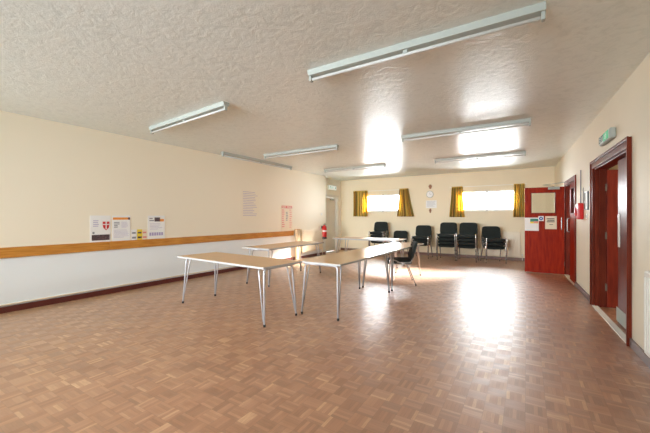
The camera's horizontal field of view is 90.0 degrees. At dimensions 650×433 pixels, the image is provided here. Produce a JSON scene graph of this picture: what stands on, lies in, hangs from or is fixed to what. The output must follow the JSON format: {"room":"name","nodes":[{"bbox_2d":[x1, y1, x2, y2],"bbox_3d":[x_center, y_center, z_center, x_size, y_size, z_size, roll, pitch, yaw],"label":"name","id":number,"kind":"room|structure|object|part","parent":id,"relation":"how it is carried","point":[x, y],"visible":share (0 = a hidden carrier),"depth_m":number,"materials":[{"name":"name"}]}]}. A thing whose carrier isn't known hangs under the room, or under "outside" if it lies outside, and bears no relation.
{"room":"community hall","nodes":[
{"label":"community hall","id":0,"kind":"room"},
{"bbox_2d":[0,110,325,306],"bbox_3d":[-3.514,-0.068,6.111,0.200,2.776,13.070,0,0,32],"label":"wall","id":1,"kind":"structure","parent":0,"point":[55,176],"depth_m":5.70,"materials":[{"name":"beige paint"}]},
{"bbox_2d":[0,241,109,257],"bbox_3d":[-4.681,0.492,4.022,0.022,0.145,3.688,0,0,32],"label":"wall rail","id":2,"kind":"object","parent":1,"relation":"attached to","point":[7,252],"visible":1,"depth_m":4.90,"materials":[{"name":"brown wood"}]},
{"bbox_2d":[90,216,110,242],"bbox_3d":[-3.784,0.198,5.478,0.007,0.445,0.310,0,0,32],"label":"poster","id":3,"kind":"object","parent":1,"relation":"attached to","point":[100,226],"visible":1,"depth_m":5.48,"materials":[{"name":"white paper"}]},
{"bbox_2d":[92,232,109,240],"bbox_3d":[-3.780,0.320,5.481,0.002,0.145,0.270,0,0,32],"label":"photo","id":4,"kind":"object","parent":3,"relation":"attached to","point":[96,236],"depth_m":5.48,"materials":[{"name":"grey paper"}]},
{"bbox_2d":[112,216,129,240],"bbox_3d":[-3.609,0.198,5.761,0.006,0.445,0.305,0,0,32],"label":"poster","id":5,"kind":"object","parent":1,"relation":"attached to","point":[120,224],"visible":1,"depth_m":5.75,"materials":[{"name":"white paper"}]},
{"bbox_2d":[148,216,164,238],"bbox_3d":[-3.270,0.198,6.306,0.006,0.445,0.340,0,0,32],"label":"poster","id":6,"kind":"object","parent":1,"relation":"attached to","point":[156,224],"visible":1,"depth_m":6.31,"materials":[{"name":"white paper"}]},
{"bbox_2d":[149,232,162,235],"bbox_3d":[-3.271,0.328,6.301,0.002,0.060,0.270,0,0,32],"label":"photo","id":7,"kind":"object","parent":6,"relation":"attached to","point":[150,233],"depth_m":6.30,"materials":[{"name":"white paper"}]},
{"bbox_2d":[155,217,163,221],"bbox_3d":[-3.239,0.048,6.352,0.002,0.080,0.190,0,0,32],"label":"photo","id":8,"kind":"object","parent":6,"relation":"attached to","point":[157,219],"depth_m":6.36,"materials":[{"name":"multicoloured"}]},
{"bbox_2d":[0,252,325,313],"bbox_3d":[-3.420,1.278,6.053,0.020,0.085,13.070,0,0,32],"label":"baseboard","id":9,"kind":"structure","parent":1,"relation":"attached to","point":[29,305],"depth_m":5.58,"materials":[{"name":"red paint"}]},
{"bbox_2d":[109,234,234,249],"bbox_3d":[-2.966,0.492,6.782,0.022,0.145,2.808,0,0,32],"label":"wall rail","id":10,"kind":"object","parent":1,"relation":"attached to","point":[125,244],"visible":1,"depth_m":6.46,"materials":[{"name":"brown wood"}]},
{"bbox_2d":[131,230,136,239],"bbox_3d":[-3.494,0.325,5.945,0.006,0.190,0.100,0,0,32],"label":"leaflet","id":11,"kind":"object","parent":10,"relation":"on","point":[133,232],"visible":1,"depth_m":5.94,"materials":[{"name":"white paper"}]},
{"bbox_2d":[137,229,141,239],"bbox_3d":[-3.440,0.325,6.033,0.006,0.190,0.093,0,0,32],"label":"leaflet","id":12,"kind":"object","parent":10,"relation":"on","point":[139,231],"visible":1,"depth_m":6.03,"materials":[{"name":"yellow paper"}]},
{"bbox_2d":[143,229,146,238],"bbox_3d":[-3.391,0.325,6.112,0.006,0.190,0.078,0,0,32],"label":"leaflet","id":13,"kind":"object","parent":10,"relation":"on","point":[144,230],"visible":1,"depth_m":6.12,"materials":[{"name":"beige paper"}]},
{"bbox_2d":[241,189,258,218],"bbox_3d":[-1.935,-0.320,8.455,0.005,0.760,0.640,0,0,32],"label":"notice","id":14,"kind":"object","parent":1,"relation":"attached to","point":[249,198],"visible":1,"depth_m":8.42,"materials":[{"name":"beige paper"}]},
{"bbox_2d":[235,231,293,239],"bbox_3d":[-1.596,0.492,8.986,0.022,0.145,2.378,0,0,32],"label":"wall rail","id":15,"kind":"object","parent":1,"relation":"attached to","point":[280,233],"visible":1,"depth_m":8.84,"materials":[{"name":"brown wood"}]},
{"bbox_2d":[281,205,291,230],"bbox_3d":[-1.139,0.028,9.733,0.007,0.775,0.530,0,0,32],"label":"poster","id":16,"kind":"object","parent":1,"relation":"attached to","point":[286,210],"visible":1,"depth_m":9.71,"materials":[{"name":"beige paper"}]},
{"bbox_2d":[295,229,299,259],"bbox_3d":[-0.845,0.848,10.121,0.057,0.945,0.206,0,0,32],"label":"wall post","id":17,"kind":"object","parent":1,"relation":"attached to","point":[297,231],"visible":0.84,"depth_m":10.06,"materials":[{"name":"beige paint"}]},
{"bbox_2d":[301,229,322,254],"bbox_3d":[-0.409,0.861,10.844,0.076,0.918,1.268,0,0,32],"label":"radiator","id":18,"kind":"object","parent":1,"relation":"attached to","point":[314,235],"visible":0.94,"depth_m":10.72,"materials":[{"name":"beige metal"}]},
{"bbox_2d":[321,224,326,238],"bbox_3d":[-0.022,0.496,11.344,0.202,0.527,0.178,0,0,-7],"label":"fire extinguisher","id":19,"kind":"object","parent":1,"relation":"attached to","point":[324,228],"visible":0.96,"depth_m":11.28,"materials":[{"name":"red metal"}]},
{"bbox_2d":[0,250,649,432],"bbox_3d":[0.529,1.370,4.640,9.400,0.100,15.040,0,0,32],"label":"floor","id":20,"kind":"structure","parent":0,"point":[493,346],"depth_m":3.10,"materials":[{"name":"brown wood"}]},
{"bbox_2d":[177,252,301,326],"bbox_3d":[-1.283,0.957,4.671,1.920,0.727,0.700,0,0,37],"label":"folding table","id":21,"kind":"object","parent":20,"relation":"on","point":[264,263],"visible":1,"depth_m":4.43,"materials":[{"name":"brown wood"}]},
{"bbox_3d":[-2.040,0.968,5.051,0.167,0.683,0.297,0,0,37],"label":"leg","id":22,"kind":"part","parent":21,"relation":"part of","materials":[{"name":"grey metal"}]},
{"bbox_3d":[-0.525,0.968,4.291,0.167,0.683,0.297,0,0,37],"label":"leg","id":23,"kind":"part","parent":21,"relation":"part of","materials":[{"name":"grey metal"}]},
{"bbox_2d":[243,241,323,286],"bbox_3d":[-0.827,0.957,7.061,0.700,0.727,1.920,0,0,32],"label":"folding table","id":24,"kind":"object","parent":20,"relation":"on","point":[268,247],"visible":0.97,"depth_m":6.77,"materials":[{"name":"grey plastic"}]},
{"bbox_3d":[-1.394,0.968,6.431,0.297,0.683,0.167,0,0,32],"label":"leg","id":25,"kind":"part","parent":24,"relation":"part of","materials":[{"name":"grey metal"}]},
{"bbox_3d":[-1.141,0.968,6.274,0.297,0.683,0.167,0,0,32],"label":"leg","id":26,"kind":"part","parent":24,"relation":"part of","materials":[{"name":"grey metal"}]},
{"bbox_3d":[-0.513,0.968,7.848,0.297,0.683,0.167,0,0,32],"label":"leg","id":27,"kind":"part","parent":24,"relation":"part of","materials":[{"name":"grey metal"}]},
{"bbox_3d":[-0.261,0.968,7.691,0.297,0.683,0.167,0,0,32],"label":"leg","id":28,"kind":"part","parent":24,"relation":"part of","materials":[{"name":"grey metal"}]},
{"bbox_2d":[296,249,393,320],"bbox_3d":[0.402,0.957,5.060,0.700,0.727,1.920,0,0,32],"label":"folding table","id":29,"kind":"object","parent":20,"relation":"on","point":[339,259],"visible":0.94,"depth_m":4.63,"materials":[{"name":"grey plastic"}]},
{"bbox_3d":[-0.165,0.968,4.431,0.297,0.683,0.167,0,0,32],"label":"leg","id":30,"kind":"part","parent":29,"relation":"part of","materials":[{"name":"grey metal"}]},
{"bbox_3d":[0.088,0.968,4.274,0.297,0.683,0.167,0,0,32],"label":"leg","id":31,"kind":"part","parent":29,"relation":"part of","materials":[{"name":"grey metal"}]},
{"bbox_3d":[0.716,0.968,5.847,0.297,0.683,0.167,0,0,32],"label":"leg","id":32,"kind":"part","parent":29,"relation":"part of","materials":[{"name":"grey metal"}]},
{"bbox_3d":[0.968,0.968,5.690,0.297,0.683,0.167,0,0,32],"label":"leg","id":33,"kind":"part","parent":29,"relation":"part of","materials":[{"name":"grey metal"}]},
{"bbox_2d":[333,237,406,267],"bbox_3d":[1.228,0.957,9.080,1.920,0.727,0.700,0,0,31],"label":"folding table","id":34,"kind":"object","parent":20,"relation":"on","point":[337,238],"visible":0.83,"depth_m":8.97,"materials":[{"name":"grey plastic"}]},
{"bbox_2d":[370,232,389,253],"bbox_3d":[1.967,0.903,11.651,0.558,0.835,0.584,0,0,32],"label":"chair","id":35,"kind":"object","parent":20,"relation":"on","point":[374,242],"visible":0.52,"depth_m":11.45,"materials":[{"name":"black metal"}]},
{"bbox_2d":[360,242,423,290],"bbox_3d":[1.431,0.957,6.717,0.700,0.727,1.920,0,0,32],"label":"folding table","id":36,"kind":"object","parent":20,"relation":"on","point":[394,246],"visible":0.72,"depth_m":6.32,"materials":[{"name":"grey plastic"}]},
{"bbox_3d":[0.865,0.968,6.087,0.297,0.683,0.167,0,0,32],"label":"leg","id":37,"kind":"part","parent":36,"relation":"part of","materials":[{"name":"grey metal"}]},
{"bbox_3d":[1.117,0.968,5.930,0.297,0.683,0.167,0,0,32],"label":"leg","id":38,"kind":"part","parent":36,"relation":"part of","materials":[{"name":"grey metal"}]},
{"bbox_3d":[1.998,0.968,7.346,0.297,0.683,0.167,0,0,32],"label":"leg","id":39,"kind":"part","parent":36,"relation":"part of","materials":[{"name":"grey metal"}]},
{"bbox_2d":[388,231,407,254],"bbox_3d":[2.580,0.903,11.388,0.558,0.835,0.584,0,0,32],"label":"chair","id":40,"kind":"object","parent":20,"relation":"on","point":[397,234],"visible":0.45,"depth_m":11.51,"materials":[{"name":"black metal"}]},
{"bbox_3d":[2.695,0.664,11.573,0.500,0.358,0.149,0,0,32],"label":"backrest","id":41,"kind":"part","parent":40,"relation":"part of","materials":[{"name":"black fabric"}]},
{"bbox_2d":[386,241,417,285],"bbox_3d":[1.548,0.903,6.543,0.584,0.835,0.558,0,0,8],"label":"chair","id":42,"kind":"object","parent":20,"relation":"on","point":[396,260],"visible":0.89,"depth_m":6.31,"materials":[{"name":"black fabric"}]},
{"bbox_3d":[1.346,1.062,6.308,0.242,0.494,0.028,0,0,4],"label":"leg","id":43,"kind":"part","parent":42,"relation":"part of","materials":[{"name":"silver metal"}]},
{"bbox_3d":[1.490,0.879,6.551,0.450,0.090,0.500,0,0,8],"label":"seat","id":44,"kind":"part","parent":42,"relation":"part of","materials":[{"name":"black fabric"}]},
{"bbox_3d":[1.764,0.664,6.513,0.149,0.358,0.500,0,0,8],"label":"backrest","id":45,"kind":"part","parent":42,"relation":"part of","materials":[{"name":"black fabric"}]},
{"bbox_2d":[416,235,432,258],"bbox_3d":[3.197,0.903,10.675,0.558,0.835,0.584,0,0,32],"label":"chair","id":46,"kind":"object","parent":20,"relation":"on","point":[424,244],"visible":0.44,"depth_m":10.40,"materials":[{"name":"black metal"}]},
{"bbox_2d":[411,225,431,251],"bbox_3d":[3.160,0.693,10.615,0.558,0.835,0.584,0,0,32],"label":"chair","id":47,"kind":"object","parent":46,"relation":"on","point":[423,232],"visible":0.96,"depth_m":10.71,"materials":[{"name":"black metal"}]},
{"bbox_3d":[3.129,0.669,10.565,0.500,0.090,0.450,0,0,32],"label":"seat","id":48,"kind":"part","parent":47,"relation":"part of","materials":[{"name":"black fabric"}]},
{"bbox_3d":[3.275,0.454,10.800,0.500,0.358,0.149,0,0,32],"label":"backrest","id":49,"kind":"part","parent":47,"relation":"part of","materials":[{"name":"black fabric"}]},
{"bbox_2d":[412,230,432,255],"bbox_3d":[3.178,0.798,10.645,0.558,0.835,0.584,0,0,32],"label":"chair","id":50,"kind":"object","parent":46,"relation":"on","point":[416,240],"visible":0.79,"depth_m":10.42,"materials":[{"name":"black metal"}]},
{"bbox_3d":[3.147,0.774,10.595,0.500,0.089,0.450,0,0,32],"label":"seat","id":51,"kind":"part","parent":50,"relation":"part of","materials":[{"name":"black fabric"}]},
{"bbox_2d":[437,237,458,260],"bbox_3d":[3.840,0.903,10.157,0.558,0.835,0.584,0,0,31],"label":"chair","id":52,"kind":"object","parent":20,"relation":"on","point":[439,245],"visible":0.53,"depth_m":9.99,"materials":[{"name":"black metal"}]},
{"bbox_3d":[3.810,0.879,10.107,0.500,0.090,0.450,0,0,31],"label":"seat","id":53,"kind":"part","parent":52,"relation":"part of","materials":[{"name":"black fabric"}]},
{"bbox_2d":[436,237,457,253],"bbox_3d":[3.804,0.693,10.097,0.558,0.835,0.584,0,0,31],"label":"chair","id":54,"kind":"object","parent":52,"relation":"on","point":[439,238],"visible":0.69,"depth_m":9.88,"materials":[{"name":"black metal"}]},
{"bbox_2d":[436,222,457,250],"bbox_3d":[3.786,0.588,10.067,0.558,0.835,0.584,0,0,31],"label":"chair","id":55,"kind":"object","parent":54,"relation":"on","point":[447,229],"visible":0.84,"depth_m":10.17,"materials":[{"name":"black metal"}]},
{"bbox_3d":[3.756,0.564,10.017,0.500,0.090,0.450,0,0,31],"label":"seat","id":56,"kind":"part","parent":55,"relation":"part of","materials":[{"name":"black fabric"}]},
{"bbox_3d":[3.897,0.349,10.254,0.500,0.358,0.149,0,0,31],"label":"backrest","id":57,"kind":"part","parent":55,"relation":"part of","materials":[{"name":"black fabric"}]},
{"bbox_3d":[3.774,0.669,10.047,0.500,0.090,0.450,0,0,31],"label":"seat","id":58,"kind":"part","parent":54,"relation":"part of","materials":[{"name":"black fabric"}]},
{"bbox_2d":[437,240,457,257],"bbox_3d":[3.822,0.798,10.127,0.558,0.835,0.584,0,0,31],"label":"chair","id":59,"kind":"object","parent":52,"relation":"on","point":[439,241],"visible":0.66,"depth_m":9.88,"materials":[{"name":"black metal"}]},
{"bbox_3d":[3.792,0.774,10.077,0.500,0.089,0.450,0,0,31],"label":"seat","id":60,"kind":"part","parent":59,"relation":"part of","materials":[{"name":"black fabric"}]},
{"bbox_2d":[456,244,478,261],"bbox_3d":[4.322,0.903,9.834,0.558,0.835,0.584,0,0,32],"label":"chair","id":61,"kind":"object","parent":20,"relation":"on","point":[459,245],"visible":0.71,"depth_m":9.62,"materials":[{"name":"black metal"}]},
{"bbox_3d":[4.291,0.879,9.784,0.500,0.090,0.450,0,0,32],"label":"seat","id":62,"kind":"part","parent":61,"relation":"part of","materials":[{"name":"black fabric"}]},
{"bbox_2d":[456,234,478,258],"bbox_3d":[4.304,0.798,9.804,0.558,0.835,0.584,0,0,32],"label":"chair","id":63,"kind":"object","parent":61,"relation":"on","point":[459,242],"visible":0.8,"depth_m":9.62,"materials":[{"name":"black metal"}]},
{"bbox_3d":[4.273,0.774,9.754,0.500,0.089,0.450,0,0,32],"label":"seat","id":64,"kind":"part","parent":63,"relation":"part of","materials":[{"name":"black fabric"}]},
{"bbox_2d":[456,228,478,254],"bbox_3d":[4.285,0.693,9.774,0.558,0.835,0.584,0,0,32],"label":"chair","id":65,"kind":"object","parent":61,"relation":"on","point":[458,239],"visible":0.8,"depth_m":9.57,"materials":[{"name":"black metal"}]},
{"bbox_3d":[4.254,0.669,9.725,0.500,0.090,0.450,0,0,32],"label":"seat","id":66,"kind":"part","parent":65,"relation":"part of","materials":[{"name":"black fabric"}]},
{"bbox_2d":[456,223,477,251],"bbox_3d":[4.267,0.588,9.745,0.558,0.835,0.584,0,0,32],"label":"chair","id":67,"kind":"object","parent":65,"relation":"on","point":[466,230],"visible":0.99,"depth_m":9.83,"materials":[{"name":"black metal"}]},
{"bbox_3d":[4.236,0.564,9.695,0.500,0.090,0.450,0,0,32],"label":"seat","id":68,"kind":"part","parent":67,"relation":"part of","materials":[{"name":"black fabric"}]},
{"bbox_3d":[4.382,0.349,9.930,0.500,0.358,0.149,0,0,32],"label":"backrest","id":69,"kind":"part","parent":67,"relation":"part of","materials":[{"name":"black fabric"}]},
{"bbox_2d":[480,235,506,263],"bbox_3d":[4.920,0.903,9.530,0.558,0.835,0.584,0,0,10],"label":"chair","id":70,"kind":"object","parent":20,"relation":"on","point":[500,248],"visible":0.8,"depth_m":9.29,"materials":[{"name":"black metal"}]},
{"bbox_2d":[481,237,506,259],"bbox_3d":[4.914,0.798,9.496,0.558,0.835,0.584,0,0,10],"label":"chair","id":71,"kind":"object","parent":70,"relation":"on","point":[484,242],"visible":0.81,"depth_m":9.24,"materials":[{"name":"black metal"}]},
{"bbox_3d":[4.903,0.774,9.438,0.500,0.089,0.450,0,0,10],"label":"seat","id":72,"kind":"part","parent":71,"relation":"part of","materials":[{"name":"black fabric"}]},
{"bbox_3d":[4.909,0.879,9.473,0.500,0.090,0.450,0,0,10],"label":"seat","id":73,"kind":"part","parent":70,"relation":"part of","materials":[{"name":"black fabric"}]},
{"bbox_2d":[481,226,507,256],"bbox_3d":[4.907,0.693,9.461,0.558,0.835,0.584,0,0,10],"label":"chair","id":74,"kind":"object","parent":70,"relation":"on","point":[489,233],"visible":0.99,"depth_m":9.62,"materials":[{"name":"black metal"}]},
{"bbox_3d":[4.946,0.454,9.676,0.500,0.358,0.149,0,0,10],"label":"backrest","id":75,"kind":"part","parent":74,"relation":"part of","materials":[{"name":"black fabric"}]},
{"bbox_3d":[4.897,0.669,9.404,0.500,0.090,0.450,0,0,10],"label":"seat","id":76,"kind":"part","parent":74,"relation":"part of","materials":[{"name":"black fabric"}]},
{"bbox_2d":[0,0,649,180],"bbox_3d":[-0.044,-1.516,4.996,8.050,0.120,15.040,0,0,32],"label":"ceiling","id":77,"kind":"structure","parent":0,"point":[121,67],"depth_m":3.34,"materials":[{"name":"white paint"}]},
{"bbox_2d":[149,101,228,133],"bbox_3d":[-2.034,-1.403,4.702,1.960,0.105,0.091,0,0,37],"label":"fluorescent light","id":78,"kind":"object","parent":77,"relation":"attached to","point":[221,106],"visible":1,"depth_m":4.54,"materials":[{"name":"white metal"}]},
{"bbox_2d":[221,152,291,169],"bbox_3d":[-1.636,-1.403,8.317,0.090,0.105,2.500,0,0,32],"label":"fluorescent light","id":79,"kind":"object","parent":77,"relation":"attached to","point":[222,153],"visible":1,"depth_m":8.09,"materials":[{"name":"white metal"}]},
{"bbox_2d":[263,144,338,158],"bbox_3d":[-0.575,-1.403,7.069,1.960,0.105,0.090,0,0,32],"label":"fluorescent light","id":80,"kind":"object","parent":77,"relation":"attached to","point":[329,147],"visible":1,"depth_m":6.98,"materials":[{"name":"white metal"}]},
{"bbox_2d":[324,164,385,172],"bbox_3d":[0.827,-1.403,9.400,1.960,0.105,0.090,0,0,32],"label":"fluorescent light","id":81,"kind":"object","parent":77,"relation":"attached to","point":[374,165],"visible":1,"depth_m":9.32,"materials":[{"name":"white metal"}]},
{"bbox_2d":[307,1,545,82],"bbox_3d":[0.681,-1.403,2.744,1.960,0.105,0.090,0,0,32],"label":"fluorescent light","id":82,"kind":"object","parent":77,"relation":"attached to","point":[535,12],"visible":1,"depth_m":2.58,"materials":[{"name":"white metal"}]},
{"bbox_2d":[401,118,530,141],"bbox_3d":[2.219,-1.403,5.332,1.960,0.105,0.090,0,0,32],"label":"fluorescent light","id":83,"kind":"object","parent":77,"relation":"attached to","point":[528,120],"visible":1,"depth_m":5.24,"materials":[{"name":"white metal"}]},
{"bbox_2d":[434,151,525,163],"bbox_3d":[3.601,-1.403,7.688,1.960,0.105,0.090,0,0,32],"label":"fluorescent light","id":84,"kind":"object","parent":77,"relation":"attached to","point":[523,153],"visible":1,"depth_m":7.61,"materials":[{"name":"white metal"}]},
{"bbox_2d":[326,178,340,249],"bbox_3d":[0.138,-0.068,12.460,0.200,2.776,1.570,0,0,32],"label":"wall","id":85,"kind":"structure","parent":0,"point":[337,183],"depth_m":12.84,"materials":[{"name":"white paint"}]},
{"bbox_2d":[328,185,335,190],"bbox_3d":[0.282,-1.120,12.447,0.058,0.170,0.560,0,0,32],"label":"exit sign","id":86,"kind":"object","parent":85,"relation":"attached to","point":[330,187],"visible":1,"depth_m":12.34,"materials":[{"name":"white paint"}]},
{"bbox_2d":[326,194,338,251],"bbox_3d":[0.139,0.235,12.442,0.220,2.170,1.180,0,0,32],"label":"door","id":87,"kind":"structure","parent":85,"relation":"in","point":[332,201],"depth_m":12.67,"materials":[{"name":"white paint"}]},
{"bbox_2d":[341,166,554,257],"bbox_3d":[3.854,-0.068,11.221,8.100,2.776,0.250,0,0,32],"label":"wall","id":88,"kind":"structure","parent":0,"point":[351,226],"depth_m":11.05,"materials":[{"name":"beige paint"}]},
{"bbox_2d":[368,194,398,211],"bbox_3d":[2.170,-0.512,12.186,1.500,0.655,0.170,0,0,32],"label":"window","id":89,"kind":"structure","parent":88,"relation":"in","point":[382,210],"depth_m":12.19,"materials":[{"name":"white paint"}]},
{"bbox_3d":[2.170,-0.200,12.186,1.500,0.029,0.170,0,0,32],"label":"sill","id":90,"kind":"part","parent":89,"relation":"part of","materials":[{"name":"white paint"}]},
{"bbox_2d":[426,191,433,197],"bbox_3d":[3.616,-0.780,11.198,0.240,0.240,0.040,0,0,32],"label":"wall clock","id":91,"kind":"object","parent":88,"relation":"attached to","point":[429,194],"visible":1,"depth_m":11.19,"materials":[{"name":"white plastic"}]},
{"bbox_2d":[426,200,436,207],"bbox_3d":[3.659,-0.440,11.191,0.360,0.260,0.007,0,0,32],"label":"notice","id":92,"kind":"object","parent":88,"relation":"attached to","point":[432,203],"visible":1,"depth_m":11.18,"materials":[{"name":"white paper"}]},
{"bbox_2d":[341,248,524,260],"bbox_3d":[3.613,1.275,11.212,7.020,0.090,0.020,0,0,32],"label":"baseboard","id":93,"kind":"structure","parent":88,"relation":"attached to","point":[405,252],"depth_m":10.63,"materials":[{"name":"brown paint"}]},
{"bbox_2d":[449,184,513,187],"bbox_3d":[5.097,-0.989,10.284,2.200,0.018,0.030,0,0,32],"label":"rail","id":94,"kind":"object","parent":88,"relation":"attached to","point":[507,184],"visible":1,"depth_m":10.26,"materials":[{"name":"white metal"}]},
{"bbox_2d":[449,186,464,216],"bbox_3d":[4.331,-0.498,10.691,0.471,1.008,0.106,0,0,32],"label":"curtain","id":95,"kind":"object","parent":94,"relation":"hanging from","point":[456,204],"visible":1,"depth_m":10.68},
{"bbox_2d":[513,183,524,216],"bbox_3d":[5.823,-0.498,9.761,0.305,1.008,0.105,0,0,32],"label":"curtain","id":96,"kind":"object","parent":94,"relation":"hanging from","point":[519,189],"visible":1,"depth_m":9.74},
{"bbox_2d":[463,190,513,210],"bbox_3d":[5.146,-0.512,10.336,1.730,0.655,0.170,0,0,32],"label":"window","id":97,"kind":"structure","parent":88,"relation":"in","point":[486,209],"depth_m":10.34,"materials":[{"name":"white paint"}]},
{"bbox_3d":[5.146,-0.200,10.336,1.730,0.029,0.170,0,0,32],"label":"sill","id":98,"kind":"part","parent":97,"relation":"part of","materials":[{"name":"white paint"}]},
{"bbox_2d":[488,232,522,260],"bbox_3d":[5.530,0.886,9.988,0.948,0.868,0.076,0,0,32],"label":"radiator","id":99,"kind":"object","parent":88,"relation":"attached to","point":[513,238],"visible":0.71,"depth_m":9.88,"materials":[{"name":"white metal"}]},
{"bbox_2d":[555,53,649,349],"bbox_3d":[2.999,-0.068,2.933,0.163,2.776,14.744,0,0,30],"label":"wall","id":100,"kind":"structure","parent":0,"point":[628,110],"depth_m":3.26,"materials":[{"name":"beige paint"}]},
{"bbox_2d":[525,175,575,285],"bbox_3d":[4.892,0.255,7.011,0.960,2.130,1.520,0,0,30],"label":"door","id":101,"kind":"structure","parent":100,"relation":"in","point":[553,251],"depth_m":7.47,"materials":[{"name":"red wood"}]},
{"bbox_2d":[525,218,538,230],"bbox_3d":[4.904,0.170,7.710,0.280,0.310,0.007,0,0,30],"label":"notice","id":102,"kind":"object","parent":101,"relation":"attached to","point":[531,224],"visible":1,"depth_m":7.71,"materials":[{"name":"white paper"}]},
{"bbox_2d":[545,216,556,228],"bbox_3d":[5.229,0.130,7.524,0.220,0.300,0.006,0,0,30],"label":"notice","id":103,"kind":"object","parent":101,"relation":"attached to","point":[550,221],"visible":1,"depth_m":7.52,"materials":[{"name":"beige paper"}]},
{"bbox_3d":[5.230,0.255,6.816,0.180,2.130,1.520,0,0,30],"label":"frame","id":104,"kind":"part","parent":101,"relation":"part of","materials":[{"name":"brown wood"}]},
{"bbox_3d":[5.035,-0.330,6.577,0.006,0.540,0.470,0,0,30],"label":"glass","id":105,"kind":"part","parent":101,"relation":"part of","materials":[{"name":"glass"}]},
{"bbox_2d":[574,170,583,218],"bbox_3d":[4.419,-0.390,5.657,0.105,0.860,0.240,0,0,30],"label":"alarm box","id":106,"kind":"object","parent":100,"relation":"attached to","point":[579,210],"visible":1,"depth_m":5.57,"materials":[{"name":"red plastic"}]},
{"bbox_2d":[584,191,588,209],"bbox_3d":[4.255,-0.265,5.289,0.020,0.300,0.260,0,0,30],"label":"picture frame","id":107,"kind":"object","parent":100,"relation":"attached to","point":[586,194],"visible":1,"depth_m":5.29,"materials":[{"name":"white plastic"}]},
{"bbox_2d":[585,193,586,208],"bbox_3d":[4.259,-0.265,5.287,0.008,0.260,0.220,0,0,30],"label":"print","id":108,"kind":"object","parent":107,"relation":"attached to","point":[585,193],"depth_m":5.32},
{"bbox_2d":[599,127,615,145],"bbox_3d":[3.514,-0.995,4.054,0.068,0.130,0.560,0,0,30],"label":"exit sign","id":109,"kind":"object","parent":100,"relation":"attached to","point":[610,134],"visible":1,"depth_m":3.92,"materials":[{"name":"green plastic"}]},
{"bbox_3d":[3.440,-0.995,3.987,0.002,0.100,0.250,0,0,30],"label":"green panel","id":110,"kind":"part","parent":109,"relation":"part of","materials":[{"name":"green plastic"}]},
{"bbox_2d":[590,136,631,346],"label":"door","id":111,"kind":"structure","parent":100,"relation":"in","point":[610,190],"depth_m":4.66,"materials":[{"name":"brown wood"}]},
{"bbox_3d":[3.597,0.170,3.977,0.008,0.400,0.070,0,0,30],"label":"push plate","id":112,"kind":"part","parent":111,"relation":"part of","materials":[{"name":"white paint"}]},
{"bbox_3d":[3.459,1.205,3.734,0.004,0.170,0.790,0,0,30],"label":"kick plate","id":113,"kind":"part","parent":111,"relation":"part of","materials":[{"name":"grey metal"}]},
{"bbox_2d":[575,282,649,368],"bbox_3d":[2.921,1.275,2.978,0.020,0.090,14.744,0,0,30],"label":"baseboard","id":114,"kind":"structure","parent":100,"relation":"attached to","point":[634,346],"depth_m":3.15,"materials":[{"name":"grey paint"}]},
{"bbox_2d":[644,271,649,357],"bbox_3d":[2.391,0.891,2.111,0.076,0.858,1.568,0,0,30],"label":"radiator","id":115,"kind":"object","parent":100,"relation":"attached to","point":[646,273],"visible":1,"depth_m":2.73,"materials":[{"name":"white metal"}]},
{"bbox_2d":[609,164,617,169],"bbox_3d":[5.140,-1.230,4.747,1.480,0.100,9.590,0,0,32],"label":"ceiling","id":116,"kind":"structure","parent":0,"point":[615,167],"depth_m":7.90,"materials":[{"name":"beige paint"}]},
{"bbox_3d":[1.948,0.798,11.621,0.558,0.835,0.584,0,0,32],"label":"chair","id":117,"kind":"object","parent":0,"visible":0},
{"bbox_2d":[369,229,387,243],"bbox_3d":[1.930,0.693,11.592,0.558,0.835,0.584,0,0,32],"label":"chair","id":118,"kind":"object","parent":117,"relation":"on","point":[370,235],"visible":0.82,"depth_m":11.41,"materials":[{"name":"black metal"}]},
{"bbox_2d":[368,222,387,245],"bbox_3d":[1.911,0.588,11.562,0.558,0.835,0.584,0,0,32],"label":"chair","id":119,"kind":"object","parent":118,"relation":"on","point":[380,228],"visible":0.93,"depth_m":11.67,"materials":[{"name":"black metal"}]},
{"bbox_3d":[1.880,0.564,11.512,0.500,0.090,0.450,0,0,32],"label":"seat","id":120,"kind":"part","parent":119,"relation":"part of","materials":[{"name":"black fabric"}]},
{"bbox_3d":[2.026,0.349,11.747,0.500,0.358,0.149,0,0,32],"label":"backrest","id":121,"kind":"part","parent":119,"relation":"part of","materials":[{"name":"black fabric"}]},
{"bbox_3d":[1.899,0.669,11.542,0.500,0.090,0.450,0,0,32],"label":"seat","id":122,"kind":"part","parent":118,"relation":"part of","materials":[{"name":"black fabric"}]},
{"bbox_3d":[2.082,-0.989,12.158,2.260,0.018,0.030,0,0,32],"label":"rail","id":123,"kind":"object","parent":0,"visible":0},
{"bbox_2d":[353,190,367,216],"bbox_3d":[1.368,-0.513,12.529,0.576,0.998,0.107,0,0,32],"label":"curtain","id":124,"kind":"object","parent":123,"relation":"hanging from","point":[360,198],"visible":1,"depth_m":12.51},
{"bbox_2d":[397,188,413,216],"bbox_3d":[2.872,-0.518,11.595,0.617,1.009,0.105,0,0,32],"label":"curtain","id":125,"kind":"object","parent":123,"relation":"hanging from","point":[404,205],"visible":1,"depth_m":11.60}
]}

